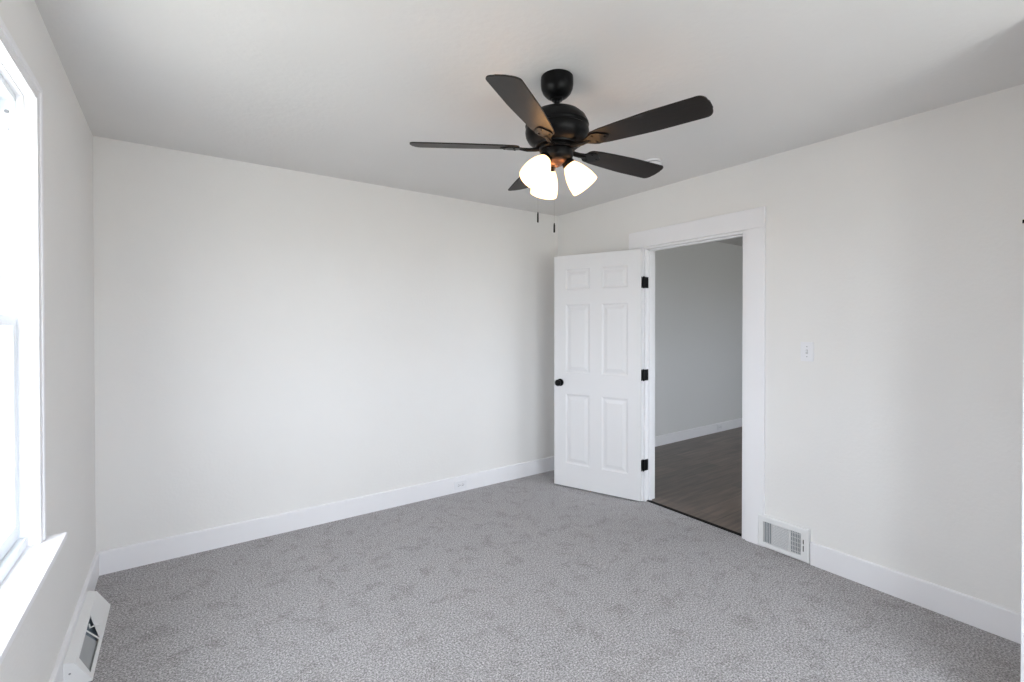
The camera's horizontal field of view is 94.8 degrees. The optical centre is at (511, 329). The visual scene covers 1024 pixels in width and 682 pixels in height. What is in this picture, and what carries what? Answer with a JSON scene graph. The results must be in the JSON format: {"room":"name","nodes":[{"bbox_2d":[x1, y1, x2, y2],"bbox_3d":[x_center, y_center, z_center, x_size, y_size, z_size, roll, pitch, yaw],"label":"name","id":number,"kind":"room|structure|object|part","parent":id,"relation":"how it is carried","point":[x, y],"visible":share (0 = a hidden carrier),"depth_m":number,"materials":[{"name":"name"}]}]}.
{"room":"empty bedroom","nodes":[
{"label":"empty bedroom","id":0,"kind":"room"},
{"bbox_2d":[0,0,95,681],"bbox_3d":[-1.065,0.121,0.700,0.150,2.800,4.750,0,1,-35],"label":"wall","id":1,"kind":"structure","parent":0,"point":[32,656],"depth_m":1.95,"materials":[{"name":"paint"}]},
{"bbox_2d":[0,17,66,665],"bbox_3d":[-1.320,-0.034,1.122,0.220,1.532,1.099,0,1,-35],"label":"window","id":2,"kind":"structure","parent":1,"relation":"in","point":[24,567],"depth_m":1.50,"materials":[{"name":"white paint"}]},
{"bbox_3d":[-1.329,0.316,1.118,0.034,0.718,0.930,0,1,-35],"label":"sash","id":3,"kind":"part","parent":2,"relation":"part of","materials":[{"name":"white plastic"}]},
{"bbox_3d":[-1.355,-0.023,1.097,0.134,1.462,0.955,0,1,-35],"label":"frame","id":4,"kind":"part","parent":2,"relation":"part of","materials":[{"name":"white plastic"}]},
{"bbox_3d":[-1.281,-0.046,1.149,0.019,1.506,1.043,0,1,-35],"label":"casing","id":5,"kind":"part","parent":2,"relation":"part of","materials":[{"name":"white paint"}]},
{"bbox_2d":[49,553,98,681],"bbox_3d":[-1.037,1.358,0.812,0.015,0.144,4.585,0,1,-35],"label":"baseboard","id":6,"kind":"structure","parent":1,"relation":"attached to","point":[90,583],"depth_m":2.09,"materials":[{"name":"white paint"}]},
{"bbox_2d":[63,591,109,681],"bbox_3d":[-1.901,1.361,2.120,0.086,0.110,0.622,0,1,-35],"label":"floor vent","id":7,"kind":"object","parent":1,"relation":"attached to","point":[80,661],"visible":1,"depth_m":2.04,"materials":[{"name":"white metal"}]},
{"bbox_3d":[-1.802,1.367,1.994,0.052,0.085,0.262,0,1,-35],"label":"damper plate","id":8,"kind":"part","parent":7,"relation":"part of","materials":[{"name":"grey metal"}]},
{"bbox_2d":[93,136,742,551],"bbox_3d":[1.249,0.084,5.345,9.300,2.800,0.150,0,1,-35],"label":"wall","id":9,"kind":"structure","parent":0,"point":[268,340],"depth_m":3.38,"materials":[{"name":"paint"}]},
{"bbox_2d":[96,456,553,575],"bbox_3d":[-0.957,1.336,3.689,3.474,0.144,0.015,0,1,-35],"label":"baseboard","id":10,"kind":"structure","parent":9,"relation":"attached to","point":[153,551],"depth_m":3.28,"materials":[{"name":"white paint"}]},
{"bbox_2d":[454,480,466,489],"bbox_3d":[-0.440,1.335,4.041,0.118,0.072,0.009,0,1,-35],"label":"wall outlet","id":11,"kind":"object","parent":9,"relation":"attached to","point":[462,484],"visible":1,"depth_m":4.04,"materials":[{"name":"white plastic"}]},
{"bbox_2d":[655,418,741,446],"bbox_3d":[2.771,1.324,6.333,5.386,0.125,0.015,0,1,-35],"label":"baseboard","id":12,"kind":"structure","parent":9,"relation":"attached to","point":[673,437],"depth_m":6.02,"materials":[{"name":"white paint"}]},
{"bbox_2d":[35,0,1023,215],"bbox_3d":[0.369,-1.183,1.800,3.514,0.189,4.640,0,1,-35],"label":"ceiling","id":13,"kind":"structure","parent":0,"point":[342,89],"depth_m":2.03,"materials":[{"name":"paint"}]},
{"bbox_2d":[410,69,712,232],"bbox_3d":[0.240,-0.768,2.097,1.217,0.688,1.256,0,1,-35],"label":"ceiling fan","id":14,"kind":"object","parent":13,"relation":"hanging from","point":[556,130],"visible":1,"depth_m":1.99,"materials":[{"name":"black metal"}]},
{"bbox_3d":[-0.210,-0.818,2.098,0.489,0.033,0.126,3,1,3],"label":"blade","id":15,"kind":"part","parent":14,"relation":"part of","materials":[{"name":"brown wood"}]},
{"bbox_3d":[0.093,-0.802,2.472,0.126,0.033,0.489,0,0,-15],"label":"blade","id":16,"kind":"part","parent":14,"relation":"part of","materials":[{"name":"brown wood"}]},
{"bbox_3d":[0.051,-0.795,1.694,0.126,0.033,0.489,0,1,21],"label":"blade","id":17,"kind":"part","parent":14,"relation":"part of","materials":[{"name":"brown wood"}]},
{"bbox_3d":[0.105,-0.678,2.007,0.144,0.151,0.125,0,1,-35],"label":"lamp shade","id":18,"kind":"part","parent":14,"relation":"part of","materials":[{"name":"white glass"}]},
{"bbox_3d":[0.156,-0.670,2.183,0.127,0.151,0.142,0,1,-35],"label":"lamp shade","id":19,"kind":"part","parent":14,"relation":"part of","materials":[{"name":"white glass"}]},
{"bbox_2d":[540,152,551,161],"bbox_3d":[0.151,-0.743,2.048,0.075,0.052,0.058,0,1,-35],"label":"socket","id":20,"kind":"object","parent":14,"relation":"attached to","point":[547,156],"depth_m":2.02,"materials":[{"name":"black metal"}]},
{"bbox_2d":[562,158,573,168],"bbox_3d":[0.248,-0.734,2.073,0.061,0.057,0.058,0,1,-35],"label":"socket","id":21,"kind":"object","parent":14,"relation":"attached to","point":[567,163],"depth_m":2.05,"materials":[{"name":"black metal"}]},
{"bbox_3d":[0.308,-0.667,2.069,0.135,0.151,0.131,0,1,-35],"label":"lamp shade","id":22,"kind":"part","parent":14,"relation":"part of","materials":[{"name":"white glass"}]},
{"bbox_3d":[0.542,-0.804,2.299,0.489,0.033,0.126,-1,1,-33],"label":"blade","id":23,"kind":"part","parent":14,"relation":"part of","materials":[{"name":"brown wood"}]},
{"bbox_3d":[0.516,-0.797,1.818,0.489,0.033,0.126,0,1,39],"label":"blade","id":24,"kind":"part","parent":14,"relation":"part of","materials":[{"name":"brown wood"}]},
{"bbox_2d":[644,158,661,164],"bbox_3d":[0.930,-1.094,3.115,0.124,0.037,0.124,0,1,-35],"label":"smoke detector","id":25,"kind":"object","parent":13,"relation":"attached to","point":[652,160],"visible":0.38,"depth_m":3.06,"materials":[{"name":"white plastic"}]},
{"bbox_2d":[89,427,1020,681],"bbox_3d":[2.623,1.449,3.419,9.000,0.100,4.600,0,1,-35],"label":"floor","id":26,"kind":"structure","parent":0,"point":[533,578],"depth_m":2.41,"materials":[{"name":"grey carpet"}]},
{"bbox_2d":[647,500,741,536],"bbox_3d":[1.340,1.397,3.510,0.028,0.010,0.804,0,1,-35],"label":"threshold","id":27,"kind":"object","parent":26,"relation":"on","point":[653,502],"visible":0.76,"depth_m":3.47,"materials":[{"name":"black metal"}]},
{"bbox_2d":[715,237,742,245],"bbox_3d":[4.088,-1.230,4.438,5.446,0.140,4.640,0,1,-35],"label":"ceiling","id":28,"kind":"structure","parent":0,"point":[735,241],"depth_m":6.28,"materials":[{"name":"paint"}]},
{"bbox_2d":[558,84,1023,612],"bbox_3d":[1.835,0.103,2.849,0.120,2.800,4.600,0,1,-35],"label":"wall","id":29,"kind":"structure","parent":0,"point":[895,249],"depth_m":2.48,"materials":[{"name":"paint"}]},
{"bbox_2d":[554,249,647,500],"bbox_3d":[0.724,0.368,3.996,0.821,2.030,0.171,0,1,35],"label":"door","id":30,"kind":"structure","parent":29,"relation":"in","point":[599,373],"depth_m":3.98,"materials":[{"name":"white paint"}]},
{"bbox_3d":[0.411,0.470,4.155,0.066,0.066,0.068,0,1,33],"label":"knob","id":31,"kind":"part","parent":30,"relation":"part of","materials":[{"name":"black metal"}]},
{"bbox_2d":[629,227,765,546],"bbox_3d":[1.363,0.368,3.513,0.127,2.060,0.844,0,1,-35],"label":"door frame","id":32,"kind":"structure","parent":29,"relation":"attached to","point":[649,252],"depth_m":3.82,"materials":[{"name":"white paint"}]},
{"bbox_2d":[629,206,765,248],"bbox_3d":[1.302,-0.729,3.473,0.019,0.130,1.116,0,1,-35],"label":"trim","id":33,"kind":"structure","parent":29,"relation":"attached to","point":[755,217],"depth_m":3.38,"materials":[{"name":"white paint"}]},
{"bbox_2d":[758,513,810,563],"bbox_3d":[1.686,1.297,2.934,0.036,0.204,0.304,0,1,-35],"label":"air vent","id":34,"kind":"object","parent":29,"relation":"in","point":[792,540],"visible":1,"depth_m":2.92,"materials":[{"name":"white metal"}]},
{"bbox_2d":[801,342,813,361],"bbox_3d":[1.767,0.134,2.825,0.021,0.116,0.072,0,1,-35],"label":"light switch","id":35,"kind":"object","parent":29,"relation":"attached to","point":[807,348],"visible":1,"depth_m":2.82,"materials":[{"name":"white plastic"}]},
{"bbox_2d":[810,542,1020,643],"bbox_3d":[2.057,1.345,2.430,0.015,0.144,0.940,0,1,-35],"label":"baseboard","id":36,"kind":"structure","parent":29,"relation":"attached to","point":[995,619],"depth_m":2.38,"materials":[{"name":"white paint"}]},
{"bbox_3d":[2.472,0.115,1.310,0.622,2.600,1.352,0,1,-35],"label":"wall","id":37,"kind":"structure","parent":0,"visible":0},
{"bbox_2d":[1020,304,1023,681],"bbox_3d":[1.863,0.152,1.689,0.090,2.520,0.030,0,1,-35],"label":"trim","id":38,"kind":"structure","parent":37,"relation":"attached to","point":[1022,551],"depth_m":1.68,"materials":[{"name":"white paint"}]}
]}

